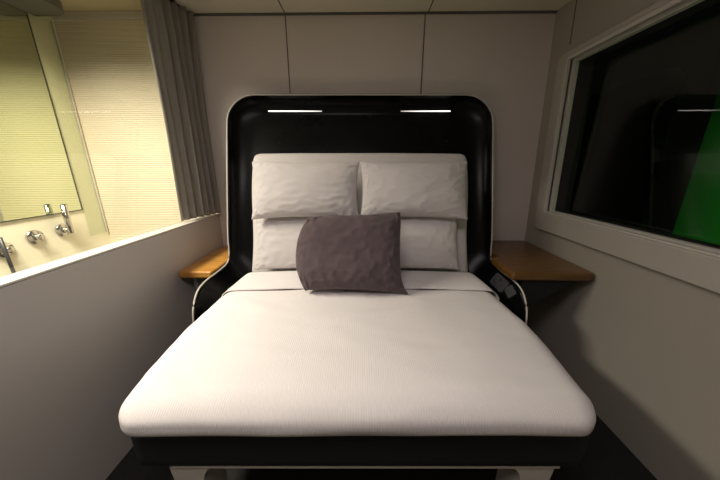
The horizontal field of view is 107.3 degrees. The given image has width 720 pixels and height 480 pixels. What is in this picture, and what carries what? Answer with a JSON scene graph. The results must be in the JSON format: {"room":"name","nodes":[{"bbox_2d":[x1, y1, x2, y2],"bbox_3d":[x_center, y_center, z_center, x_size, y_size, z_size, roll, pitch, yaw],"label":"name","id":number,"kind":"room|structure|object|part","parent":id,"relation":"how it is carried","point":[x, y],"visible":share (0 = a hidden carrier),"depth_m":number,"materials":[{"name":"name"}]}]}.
{"room":"hotel room","nodes":[
{"label":"hotel room","id":0,"kind":"room"},
{"bbox_2d":[0,13,111,276],"bbox_3d":[-2.273,0.058,0.528,0.100,2.505,3.520,0,16,1],"label":"wall","id":1,"kind":"structure","parent":0,"point":[90,232],"depth_m":1.94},
{"bbox_2d":[0,237,15,272],"bbox_3d":[-2.170,0.102,1.650,0.075,0.264,0.096,0,16,1],"label":"tap","id":2,"kind":"object","parent":1,"relation":"attached to","point":[6,249],"visible":0.81,"depth_m":1.62,"materials":[{"name":"silver metal"}]},
{"bbox_2d":[1,0,63,15],"bbox_3d":[-2.069,-1.308,0.964,0.274,0.058,1.700,0,16,1],"label":"mirror canopy","id":3,"kind":"object","parent":1,"relation":"attached to","point":[33,7],"visible":1,"depth_m":1.69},
{"bbox_2d":[25,230,44,243],"bbox_3d":[-2.178,-0.021,1.792,0.054,0.096,0.096,0,16,1],"label":"tap","id":4,"kind":"object","parent":1,"relation":"attached to","point":[33,236],"visible":1,"depth_m":1.78,"materials":[{"name":"silver metal"}]},
{"bbox_2d":[0,0,82,222],"bbox_3d":[-2.214,-0.551,0.738,0.008,1.336,2.453,0,16,1],"label":"wall mirror","id":5,"kind":"object","parent":1,"relation":"attached to","point":[36,174],"visible":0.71,"depth_m":1.75,"materials":[{"name":"silver mirror"}]},
{"bbox_2d":[55,204,73,235],"bbox_3d":[-2.160,-0.143,1.940,0.084,0.237,0.096,0,16,1],"label":"tap","id":6,"kind":"object","parent":1,"relation":"attached to","point":[62,229],"visible":1,"depth_m":1.93,"materials":[{"name":"silver metal"}]},
{"bbox_3d":[-2.140,-0.153,1.936,0.043,0.208,0.036,0,16,1],"label":"lever","id":7,"kind":"part","parent":6,"relation":"part of","materials":[{"name":"silver metal"}]},
{"bbox_2d":[50,20,107,231],"bbox_3d":[-2.192,-0.796,2.022,0.010,1.545,0.147,0,16,1],"label":"glass panel","id":8,"kind":"object","parent":1,"relation":"attached to","point":[51,21],"visible":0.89,"depth_m":2.06,"materials":[{"name":"clear glass"}]},
{"bbox_2d":[0,215,223,479],"bbox_3d":[-1.271,0.763,0.710,0.085,1.049,3.520,0,16,1],"label":"wall","id":9,"kind":"structure","parent":0,"point":[76,339],"depth_m":1.19,"materials":[{"name":"paint"}]},
{"bbox_2d":[0,213,218,287],"bbox_3d":[-1.271,0.251,0.567,0.090,0.010,3.520,0,16,1],"label":"trim","id":10,"kind":"structure","parent":9,"relation":"on","point":[15,277],"depth_m":1.20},
{"bbox_2d":[179,246,228,289],"bbox_3d":[-1.091,0.273,2.079,0.227,0.300,0.607,0,16,1],"label":"side table","id":11,"kind":"object","parent":9,"relation":"attached to","point":[202,269],"visible":0.5,"depth_m":1.85,"materials":[{"name":"brown wood"}]},
{"bbox_2d":[53,13,555,245],"bbox_3d":[-0.377,-0.412,2.247,3.840,2.485,0.102,0,16,1],"label":"wall","id":12,"kind":"structure","parent":0,"point":[502,60],"depth_m":1.97,"materials":[{"name":"paint"}]},
{"bbox_2d":[51,11,143,19],"bbox_3d":[-1.750,-1.601,1.904,0.895,0.050,0.062,0,16,1],"label":"trim","id":13,"kind":"structure","parent":12,"relation":"attached to","point":[68,15],"depth_m":1.88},
{"bbox_2d":[193,10,557,15],"bbox_3d":[0.045,-1.586,1.855,2.695,0.012,0.012,0,16,1],"label":"trim","id":14,"kind":"structure","parent":12,"relation":"attached to","point":[538,11],"depth_m":1.85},
{"bbox_2d":[60,0,569,12],"bbox_3d":[-0.403,-1.169,0.157,3.840,0.102,3.720,0,16,1],"label":"ceiling","id":15,"kind":"structure","parent":0,"point":[197,6],"depth_m":1.79,"materials":[{"name":"paint"}]},
{"bbox_3d":[-1.242,-1.117,0.182,0.027,0.016,3.515,0,16,1],"label":"rail","id":16,"kind":"object","parent":15,"relation":"attached to","visible":0},
{"bbox_2d":[140,0,220,220],"bbox_3d":[-1.221,-0.859,1.874,0.083,1.400,0.386,3,16,12],"label":"curtain","id":17,"kind":"object","parent":16,"relation":"hanging from","point":[170,29],"visible":1,"depth_m":1.83,"materials":[{"name":"grey fabric"}]},
{"bbox_2d":[106,414,656,479],"bbox_3d":[-0.403,1.310,0.850,3.840,0.080,3.720,0,16,1],"label":"floor","id":18,"kind":"structure","parent":0,"point":[605,457],"depth_m":1.31,"materials":[{"name":"carpet"}]},
{"bbox_2d":[131,94,589,479],"bbox_3d":[-0.001,0.072,1.511,1.918,1.949,1.502,0,16,0],"label":"bed","id":19,"kind":"object","parent":18,"relation":"on","point":[463,124],"visible":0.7,"depth_m":1.91,"materials":[{"name":"black fabric"}]},
{"bbox_3d":[-0.605,0.995,1.070,0.162,0.408,0.130,0,16,0],"label":"leg","id":20,"kind":"part","parent":19,"relation":"part of","materials":[{"name":"white metal"}]},
{"bbox_2d":[268,111,321,111],"bbox_3d":[-0.485,-0.964,1.984,0.400,0.005,0.016,0,16,0],"label":"light","id":21,"kind":"object","parent":19,"relation":"attached to","point":[268,111],"depth_m":1.98,"materials":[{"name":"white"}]},
{"bbox_2d":[248,153,467,290],"bbox_3d":[-0.001,-0.003,1.448,1.542,0.949,1.331,0,16,0],"label":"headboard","id":22,"kind":"object","parent":19,"relation":"on","point":[461,230],"visible":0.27,"depth_m":1.85,"materials":[{"name":"fabric"}]},
{"bbox_2d":[254,217,308,269],"bbox_3d":[-0.354,0.007,1.752,0.690,0.372,0.170,0,16,0],"label":"pillow","id":23,"kind":"object","parent":22,"relation":"on","point":[277,238],"visible":0.33,"depth_m":1.71,"materials":[{"name":"fabric"}]},
{"bbox_2d":[251,162,358,219],"bbox_3d":[-0.348,-0.315,1.687,0.690,0.355,0.196,0,16,0],"label":"pillow","id":24,"kind":"object","parent":23,"relation":"on","point":[281,189],"visible":0.98,"depth_m":1.63,"materials":[{"name":"fabric"}]},
{"bbox_2d":[118,289,595,436],"bbox_3d":[-0.009,0.466,1.183,1.656,0.177,0.761,0,16,0],"label":"bedspread","id":25,"kind":"object","parent":22,"relation":"on","point":[322,362],"visible":1,"depth_m":0.95,"materials":[{"name":"fabric"}]},
{"bbox_2d":[296,212,407,293],"bbox_3d":[-0.049,0.064,1.503,0.631,0.420,0.283,0,16,0],"label":"cushion","id":26,"kind":"object","parent":25,"relation":"on","point":[351,252],"visible":1,"depth_m":1.43,"materials":[{"name":"grey fabric"}]},
{"bbox_2d":[221,270,498,299],"bbox_3d":[-0.001,0.329,1.656,1.637,0.221,0.224,0,16,0],"label":"sheet","id":27,"kind":"object","parent":22,"relation":"on","point":[411,279],"visible":0.6,"depth_m":1.59,"materials":[{"name":"fabric"}]},
{"bbox_2d":[360,213,458,269],"bbox_3d":[0.325,0.007,1.750,0.655,0.372,0.172,0,16,0],"label":"pillow","id":28,"kind":"object","parent":22,"relation":"on","point":[425,242],"visible":0.48,"depth_m":1.70,"materials":[{"name":"fabric"}]},
{"bbox_2d":[360,162,467,219],"bbox_3d":[0.343,-0.314,1.685,0.690,0.355,0.204,0,16,0],"label":"pillow","id":29,"kind":"object","parent":28,"relation":"on","point":[436,189],"visible":0.94,"depth_m":1.63,"materials":[{"name":"fabric"}]},
{"bbox_3d":[-0.001,-0.203,1.772,1.918,1.559,0.852,0,16,0],"label":"headboard","id":30,"kind":"part","parent":19,"relation":"part of","materials":[{"name":"black leather"}]},
{"bbox_3d":[-0.001,-0.192,1.730,1.912,1.554,0.782,0,16,0],"label":"edge trim","id":31,"kind":"part","parent":19,"relation":"part of","materials":[{"name":"plastic"}]},
{"bbox_3d":[0.021,0.803,0.978,1.385,0.010,0.068,0,16,0],"label":"rail","id":32,"kind":"part","parent":19,"relation":"part of","materials":[{"name":"white metal"}]},
{"bbox_2d":[401,111,449,111],"bbox_3d":[0.490,-0.964,1.984,0.370,0.005,0.016,0,16,0],"label":"light","id":33,"kind":"object","parent":19,"relation":"attached to","point":[401,111],"depth_m":1.98,"materials":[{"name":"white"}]},
{"bbox_3d":[0.909,0.278,1.727,0.058,0.087,0.153,0,16,0],"label":"socket plate","id":34,"kind":"part","parent":19,"relation":"part of","materials":[{"name":"grey plastic"}]},
{"bbox_3d":[0.917,0.315,1.613,0.041,0.077,0.082,0,16,0],"label":"control plate","id":35,"kind":"part","parent":19,"relation":"part of","materials":[{"name":"grey plastic"}]},
{"bbox_3d":[0.619,0.995,1.069,0.162,0.408,0.130,0,16,0],"label":"leg","id":36,"kind":"part","parent":19,"relation":"part of","materials":[{"name":"white metal"}]},
{"bbox_2d":[525,0,719,479],"bbox_3d":[1.454,0.082,0.479,0.234,2.485,3.520,0,16,1],"label":"wall","id":37,"kind":"structure","parent":0,"point":[642,344],"depth_m":1.38,"materials":[{"name":"paint"}]},
{"bbox_2d":[491,240,594,305],"bbox_3d":[1.163,0.229,1.963,0.493,0.269,0.742,0,16,1],"label":"side table","id":38,"kind":"object","parent":37,"relation":"attached to","point":[540,273],"visible":0.7,"depth_m":1.65,"materials":[{"name":"brown wood"}]},
{"bbox_2d":[534,0,719,293],"bbox_3d":[1.438,-0.408,1.016,0.214,1.185,1.958,0,16,1],"label":"window","id":39,"kind":"structure","parent":37,"relation":"in","point":[692,261],"depth_m":1.54,"materials":[{"name":"paint"}]},
{"label":"outside","id":40,"kind":"structure","parent":0,"visible":0},
{"bbox_2d":[672,89,719,244],"bbox_3d":[2.651,-0.381,1.365,0.060,2.900,1.510,0,16,1],"label":"hoarding","id":41,"kind":"object","parent":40,"point":[698,218],"visible":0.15,"depth_m":2.02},
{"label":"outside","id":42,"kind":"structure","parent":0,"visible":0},
{"bbox_2d":[590,2,719,233],"bbox_3d":[3.484,-0.680,2.250,0.100,5.000,7.200,0,16,1],"label":"wall","id":43,"kind":"structure","parent":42,"point":[691,44],"depth_m":2.87,"materials":[{"name":"black"}]}
]}

